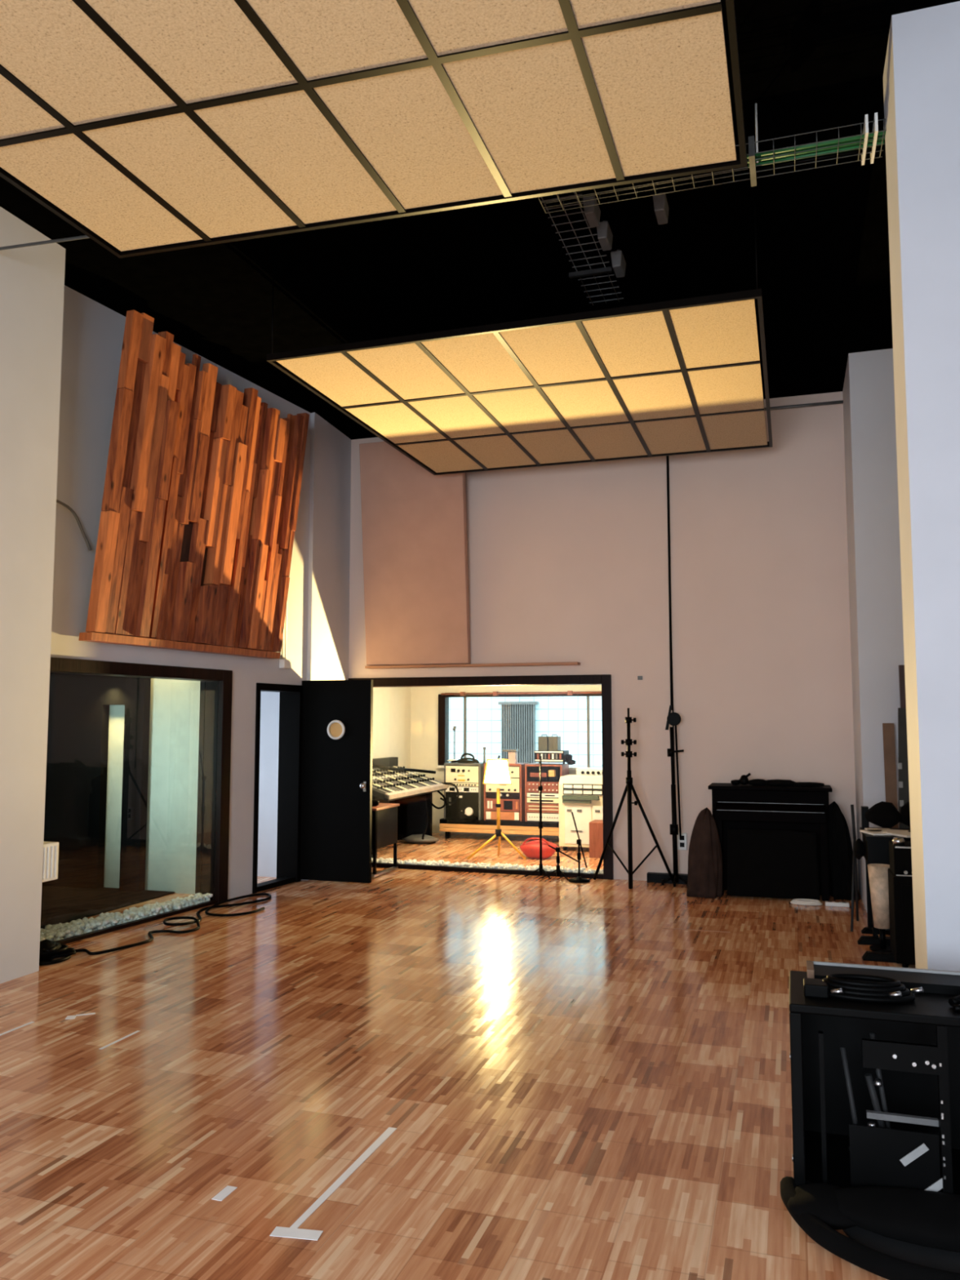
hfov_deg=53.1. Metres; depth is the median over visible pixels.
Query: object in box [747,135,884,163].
cable
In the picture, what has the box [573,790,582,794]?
switch
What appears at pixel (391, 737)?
wall
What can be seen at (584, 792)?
switch
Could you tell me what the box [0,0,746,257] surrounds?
cloud
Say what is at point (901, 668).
plank
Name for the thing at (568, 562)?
wall
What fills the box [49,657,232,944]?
window
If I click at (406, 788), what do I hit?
mixing console
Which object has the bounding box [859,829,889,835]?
papers
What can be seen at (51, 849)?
radiator
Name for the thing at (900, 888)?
stack
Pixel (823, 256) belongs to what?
ceiling
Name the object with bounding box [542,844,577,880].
microphone stand
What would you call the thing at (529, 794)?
rack
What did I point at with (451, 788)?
rack
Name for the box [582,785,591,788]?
switch
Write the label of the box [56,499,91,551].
cable
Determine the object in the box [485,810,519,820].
rack
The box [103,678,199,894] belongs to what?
wall
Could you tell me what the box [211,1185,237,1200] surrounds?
tape piece
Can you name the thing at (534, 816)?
rack
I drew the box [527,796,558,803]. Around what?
rack
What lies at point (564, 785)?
switch
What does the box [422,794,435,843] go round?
cable
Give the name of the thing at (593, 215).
lamp
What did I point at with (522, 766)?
base cabinet
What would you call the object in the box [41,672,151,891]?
wall
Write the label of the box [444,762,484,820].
base cabinet
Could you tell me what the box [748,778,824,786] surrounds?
folded cloth
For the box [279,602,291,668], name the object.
conduit
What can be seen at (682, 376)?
cloud
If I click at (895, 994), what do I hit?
plug
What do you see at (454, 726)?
lamp stand
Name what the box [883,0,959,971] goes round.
wall
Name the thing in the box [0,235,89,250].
conduit pipe
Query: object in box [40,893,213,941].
pebbles
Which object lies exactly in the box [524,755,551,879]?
microphone stand
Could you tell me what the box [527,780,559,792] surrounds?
rack
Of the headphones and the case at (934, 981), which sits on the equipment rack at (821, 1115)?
the case at (934, 981)
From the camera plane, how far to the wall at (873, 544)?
8.48 m
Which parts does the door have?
frame, porthole glass, handle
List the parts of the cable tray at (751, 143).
hanger rod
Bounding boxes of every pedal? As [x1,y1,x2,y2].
[857,935,890,946]
[861,927,889,935]
[862,951,896,962]
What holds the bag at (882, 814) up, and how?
on the desk at (877, 846)
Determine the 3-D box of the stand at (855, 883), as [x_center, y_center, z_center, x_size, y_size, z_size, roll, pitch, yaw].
[2.999,1.813,7.708,0.036,0.955,0.474,-2,-5,26]
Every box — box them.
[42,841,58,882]
[502,749,519,763]
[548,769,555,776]
[589,819,603,857]
[646,871,687,884]
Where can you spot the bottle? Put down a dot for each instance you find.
(483, 748)
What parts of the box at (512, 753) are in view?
box lid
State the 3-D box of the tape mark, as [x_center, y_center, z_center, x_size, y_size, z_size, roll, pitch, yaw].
[-0.467,1.943,3.471,0.166,0.003,0.880,-2,-5,18]
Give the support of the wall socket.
attached to the wall at (568, 562)
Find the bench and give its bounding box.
[439,817,559,838]
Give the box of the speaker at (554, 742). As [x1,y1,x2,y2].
[548,734,560,751]
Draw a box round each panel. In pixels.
[78,310,309,658]
[359,441,471,666]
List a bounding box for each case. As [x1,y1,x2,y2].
[806,960,959,995]
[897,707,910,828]
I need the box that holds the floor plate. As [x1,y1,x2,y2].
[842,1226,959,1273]
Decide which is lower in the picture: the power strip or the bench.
the power strip
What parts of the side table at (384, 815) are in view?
leg, leg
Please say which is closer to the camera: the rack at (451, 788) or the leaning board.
the leaning board
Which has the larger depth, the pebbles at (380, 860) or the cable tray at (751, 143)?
the pebbles at (380, 860)
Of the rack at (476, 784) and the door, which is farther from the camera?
the rack at (476, 784)
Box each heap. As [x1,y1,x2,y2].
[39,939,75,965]
[401,834,439,844]
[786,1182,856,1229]
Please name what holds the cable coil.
on the floor
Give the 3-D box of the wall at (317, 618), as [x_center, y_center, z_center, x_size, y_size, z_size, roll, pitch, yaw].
[-2.470,-0.085,8.915,0.352,4.950,4.851,-2,-5,22]
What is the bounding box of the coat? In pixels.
[686,807,723,897]
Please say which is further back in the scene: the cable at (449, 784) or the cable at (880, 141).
the cable at (449, 784)
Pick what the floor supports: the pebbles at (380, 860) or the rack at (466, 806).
the pebbles at (380, 860)
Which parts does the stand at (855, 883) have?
leg, leg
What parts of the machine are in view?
door, door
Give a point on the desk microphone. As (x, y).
(744, 780)
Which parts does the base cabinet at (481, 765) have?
panel, panel, panel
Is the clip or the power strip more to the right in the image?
the power strip
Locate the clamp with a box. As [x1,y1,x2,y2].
[564,754,575,764]
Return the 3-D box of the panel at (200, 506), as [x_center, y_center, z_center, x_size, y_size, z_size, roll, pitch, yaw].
[-2.367,-1.188,8.409,0.408,2.565,2.431,-2,-5,24]
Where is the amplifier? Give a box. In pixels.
[888,836,912,876]
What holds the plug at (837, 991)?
on the equipment rack at (821, 1115)
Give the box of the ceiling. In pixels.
[0,0,959,439]
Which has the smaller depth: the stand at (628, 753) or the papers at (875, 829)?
the papers at (875, 829)
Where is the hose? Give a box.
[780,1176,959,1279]
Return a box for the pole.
[666,455,675,775]
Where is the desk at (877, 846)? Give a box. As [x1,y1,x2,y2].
[860,826,911,937]
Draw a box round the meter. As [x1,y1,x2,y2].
[861,805,869,828]
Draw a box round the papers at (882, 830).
[880,829,908,832]
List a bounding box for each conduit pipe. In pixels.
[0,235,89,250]
[764,400,843,410]
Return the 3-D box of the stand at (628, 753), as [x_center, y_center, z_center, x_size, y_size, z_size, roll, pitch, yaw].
[1.500,1.570,9.629,0.848,1.770,0.499,-2,-5,18]
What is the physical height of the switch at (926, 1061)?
0.014 m
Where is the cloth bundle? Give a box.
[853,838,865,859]
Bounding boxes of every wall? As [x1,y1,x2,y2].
[0,206,65,983]
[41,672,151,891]
[50,285,351,899]
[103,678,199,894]
[257,691,279,877]
[348,391,858,891]
[372,687,410,768]
[410,684,601,837]
[842,348,904,911]
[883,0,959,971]
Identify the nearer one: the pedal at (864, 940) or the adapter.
the adapter
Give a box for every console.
[371,756,448,857]
[576,767,602,775]
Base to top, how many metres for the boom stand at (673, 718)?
1.797 m
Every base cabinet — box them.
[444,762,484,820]
[484,762,528,821]
[524,763,568,821]
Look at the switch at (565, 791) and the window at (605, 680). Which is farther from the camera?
the switch at (565, 791)
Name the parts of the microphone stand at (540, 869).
leg, boom arm, leg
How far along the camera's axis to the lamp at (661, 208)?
5.95 m
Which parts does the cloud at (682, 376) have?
hanger rod, frame, hanger rod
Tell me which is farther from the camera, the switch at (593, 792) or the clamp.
the clamp
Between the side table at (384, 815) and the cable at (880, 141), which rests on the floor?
the side table at (384, 815)
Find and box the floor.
[0,832,915,1279]
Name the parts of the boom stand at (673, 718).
leg, clamp plate, leg, boom arm, leg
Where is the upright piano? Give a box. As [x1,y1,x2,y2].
[707,782,832,901]
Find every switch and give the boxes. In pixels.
[563,784,572,787]
[564,790,572,793]
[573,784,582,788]
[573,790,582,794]
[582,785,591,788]
[582,791,591,794]
[592,785,601,788]
[592,791,602,794]
[924,1059,929,1065]
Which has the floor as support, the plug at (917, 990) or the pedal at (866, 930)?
the pedal at (866, 930)
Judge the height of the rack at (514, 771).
0.144 m
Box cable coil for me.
[790,898,822,905]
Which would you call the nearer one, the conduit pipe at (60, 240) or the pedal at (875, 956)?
the conduit pipe at (60, 240)
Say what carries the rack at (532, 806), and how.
in the base cabinet at (564, 768)
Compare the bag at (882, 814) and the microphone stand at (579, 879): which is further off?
the microphone stand at (579, 879)
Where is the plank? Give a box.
[898,665,906,707]
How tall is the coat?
0.826 m
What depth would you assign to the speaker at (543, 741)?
13.16 m
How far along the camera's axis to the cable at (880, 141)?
5.07 m
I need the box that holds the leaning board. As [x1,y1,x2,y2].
[882,723,898,828]
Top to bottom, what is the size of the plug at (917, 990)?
0.029 m
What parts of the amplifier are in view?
white flower knob, silver trim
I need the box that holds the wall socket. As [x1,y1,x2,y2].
[676,832,687,849]
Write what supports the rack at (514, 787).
in the base cabinet at (522, 766)
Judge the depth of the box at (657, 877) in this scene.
9.76 m
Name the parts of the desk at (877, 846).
leg, leg, drawer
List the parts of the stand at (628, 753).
leg, leg, leg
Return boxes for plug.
[831,987,844,995]
[888,991,902,998]
[911,986,924,994]
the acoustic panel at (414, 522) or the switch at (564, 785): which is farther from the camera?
the switch at (564, 785)
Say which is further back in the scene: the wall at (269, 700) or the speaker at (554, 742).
the speaker at (554, 742)
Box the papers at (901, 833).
[884,831,911,837]
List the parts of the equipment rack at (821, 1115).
panel, rack rail, cable coil, panel, panel, panel, drum hardware, blanking panel, patch panel, rack rail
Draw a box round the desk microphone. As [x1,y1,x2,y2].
[730,773,751,785]
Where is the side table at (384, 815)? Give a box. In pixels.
[371,803,399,877]
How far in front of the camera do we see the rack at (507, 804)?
13.20 m
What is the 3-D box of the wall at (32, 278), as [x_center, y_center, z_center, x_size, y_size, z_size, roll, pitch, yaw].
[-4.653,-0.597,2.764,0.980,4.948,8.280,-2,-5,18]
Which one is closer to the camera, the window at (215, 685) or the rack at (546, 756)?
the window at (215, 685)
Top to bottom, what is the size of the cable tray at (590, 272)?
0.033 m
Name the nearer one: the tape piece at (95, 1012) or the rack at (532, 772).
the tape piece at (95, 1012)
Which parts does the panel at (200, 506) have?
rail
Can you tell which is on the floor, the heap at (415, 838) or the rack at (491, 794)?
the heap at (415, 838)
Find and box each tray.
[537,102,886,213]
[540,191,623,305]
[561,795,599,803]
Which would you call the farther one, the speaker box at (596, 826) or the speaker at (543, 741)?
the speaker at (543, 741)
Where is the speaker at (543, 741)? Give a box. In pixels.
[537,734,548,751]
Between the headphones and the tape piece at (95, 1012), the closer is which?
the tape piece at (95, 1012)
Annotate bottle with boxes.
[482,746,485,763]
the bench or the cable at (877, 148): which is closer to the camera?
the cable at (877, 148)
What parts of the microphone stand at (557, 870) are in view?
leg, leg, boom arm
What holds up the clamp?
attached to the rack at (546, 756)
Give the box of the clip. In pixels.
[637,675,642,679]
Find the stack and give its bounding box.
[887,868,915,967]
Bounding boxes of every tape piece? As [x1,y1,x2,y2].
[0,1021,33,1035]
[65,1015,76,1019]
[75,1012,95,1015]
[99,1030,139,1049]
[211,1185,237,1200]
[662,927,730,933]
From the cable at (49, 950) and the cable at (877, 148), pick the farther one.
the cable at (49, 950)
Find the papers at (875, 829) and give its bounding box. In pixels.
[864,827,889,831]
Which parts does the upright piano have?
leg, lid, leg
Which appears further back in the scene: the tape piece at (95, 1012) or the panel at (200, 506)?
the panel at (200, 506)
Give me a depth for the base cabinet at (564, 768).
13.12 m
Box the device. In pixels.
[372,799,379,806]
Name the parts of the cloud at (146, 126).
hanger rod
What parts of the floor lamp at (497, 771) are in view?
leg, glowing glass, leg, leg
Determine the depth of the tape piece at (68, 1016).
5.33 m
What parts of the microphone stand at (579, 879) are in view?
boom arm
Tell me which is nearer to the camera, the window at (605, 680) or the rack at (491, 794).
the window at (605, 680)
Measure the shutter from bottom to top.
1.840 m
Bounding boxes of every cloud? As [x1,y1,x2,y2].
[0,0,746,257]
[266,197,772,475]
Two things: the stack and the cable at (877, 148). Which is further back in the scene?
the stack
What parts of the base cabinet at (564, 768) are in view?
panel, panel, panel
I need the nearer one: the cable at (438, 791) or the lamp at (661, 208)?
the lamp at (661, 208)
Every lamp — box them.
[466,755,526,860]
[582,195,600,227]
[596,220,613,250]
[610,249,626,277]
[653,192,669,224]
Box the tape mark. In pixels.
[269,1127,396,1240]
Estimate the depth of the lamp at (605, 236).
6.29 m
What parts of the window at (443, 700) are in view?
sill, curtain rail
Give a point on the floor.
(573, 1084)
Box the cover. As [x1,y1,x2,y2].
[826,801,860,900]
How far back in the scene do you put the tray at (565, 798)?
12.03 m
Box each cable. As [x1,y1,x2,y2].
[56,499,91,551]
[74,893,271,955]
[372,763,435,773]
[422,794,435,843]
[427,790,446,808]
[440,782,459,804]
[746,131,885,158]
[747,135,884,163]
[747,140,884,168]
[748,145,883,172]
[948,995,959,1012]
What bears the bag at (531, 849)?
on the floor
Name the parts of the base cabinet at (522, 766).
panel, panel, panel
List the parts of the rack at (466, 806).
knob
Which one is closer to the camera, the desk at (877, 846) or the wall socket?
the desk at (877, 846)
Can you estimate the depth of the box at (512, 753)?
13.38 m
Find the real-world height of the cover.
0.886 m
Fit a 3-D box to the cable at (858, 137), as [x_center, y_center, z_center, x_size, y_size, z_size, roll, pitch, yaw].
[1.743,-2.578,4.996,0.680,0.021,0.021,-2,-5,18]
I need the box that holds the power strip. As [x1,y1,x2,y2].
[825,901,848,906]
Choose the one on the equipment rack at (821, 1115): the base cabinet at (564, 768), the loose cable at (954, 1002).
the loose cable at (954, 1002)
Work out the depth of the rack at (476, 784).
13.41 m
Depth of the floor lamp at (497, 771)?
11.37 m
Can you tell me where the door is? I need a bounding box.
[252,680,373,893]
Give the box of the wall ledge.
[364,662,580,668]
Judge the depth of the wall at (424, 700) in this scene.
14.24 m
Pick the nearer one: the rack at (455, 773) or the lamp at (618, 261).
the lamp at (618, 261)
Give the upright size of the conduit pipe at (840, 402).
0.031 m
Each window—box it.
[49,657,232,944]
[348,674,613,879]
[436,690,601,769]
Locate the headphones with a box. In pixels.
[451,752,479,763]
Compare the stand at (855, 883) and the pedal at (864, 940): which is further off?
the stand at (855, 883)
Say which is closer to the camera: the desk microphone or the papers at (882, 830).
the papers at (882, 830)
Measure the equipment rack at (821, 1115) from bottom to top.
0.725 m
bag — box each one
[520,837,558,858]
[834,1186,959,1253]
[864,801,902,827]
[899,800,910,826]
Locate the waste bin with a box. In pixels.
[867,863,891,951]
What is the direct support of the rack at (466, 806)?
in the base cabinet at (481, 765)
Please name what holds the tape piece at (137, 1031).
on the floor
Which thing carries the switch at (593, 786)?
attached to the machine
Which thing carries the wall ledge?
attached to the wall at (568, 562)
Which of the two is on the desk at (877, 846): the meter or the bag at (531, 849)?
the meter
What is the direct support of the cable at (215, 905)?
on the floor
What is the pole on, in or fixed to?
attached to the wall at (568, 562)
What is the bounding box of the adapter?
[803,977,829,998]
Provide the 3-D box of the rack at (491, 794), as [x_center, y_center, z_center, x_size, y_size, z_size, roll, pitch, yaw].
[0.352,2.154,13.351,0.480,0.069,0.328,-2,-5,18]
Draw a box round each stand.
[452,725,456,759]
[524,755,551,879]
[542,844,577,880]
[568,812,590,883]
[593,707,674,888]
[661,705,687,886]
[850,804,858,932]
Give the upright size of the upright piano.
1.015 m
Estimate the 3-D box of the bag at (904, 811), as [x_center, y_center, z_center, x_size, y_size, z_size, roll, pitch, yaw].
[3.411,1.357,7.480,0.222,0.233,0.200,1,-5,-16]
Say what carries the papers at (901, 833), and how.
on the desk at (877, 846)
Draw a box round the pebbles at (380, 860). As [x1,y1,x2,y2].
[371,857,603,873]
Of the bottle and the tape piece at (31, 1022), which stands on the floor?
the tape piece at (31, 1022)
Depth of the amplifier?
6.47 m
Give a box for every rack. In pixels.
[445,764,478,782]
[445,786,478,792]
[445,791,478,818]
[448,782,478,786]
[485,777,519,792]
[485,791,519,798]
[485,797,519,811]
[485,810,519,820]
[509,765,519,777]
[526,766,559,781]
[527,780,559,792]
[527,792,558,797]
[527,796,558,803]
[527,802,559,813]
[527,812,559,822]
[534,750,568,764]
[789,970,959,1195]
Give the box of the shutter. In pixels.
[497,701,538,763]
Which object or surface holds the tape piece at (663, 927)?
on the floor
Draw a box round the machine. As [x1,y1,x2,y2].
[558,774,603,850]
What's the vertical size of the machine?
0.930 m
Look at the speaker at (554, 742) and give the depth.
13.12 m

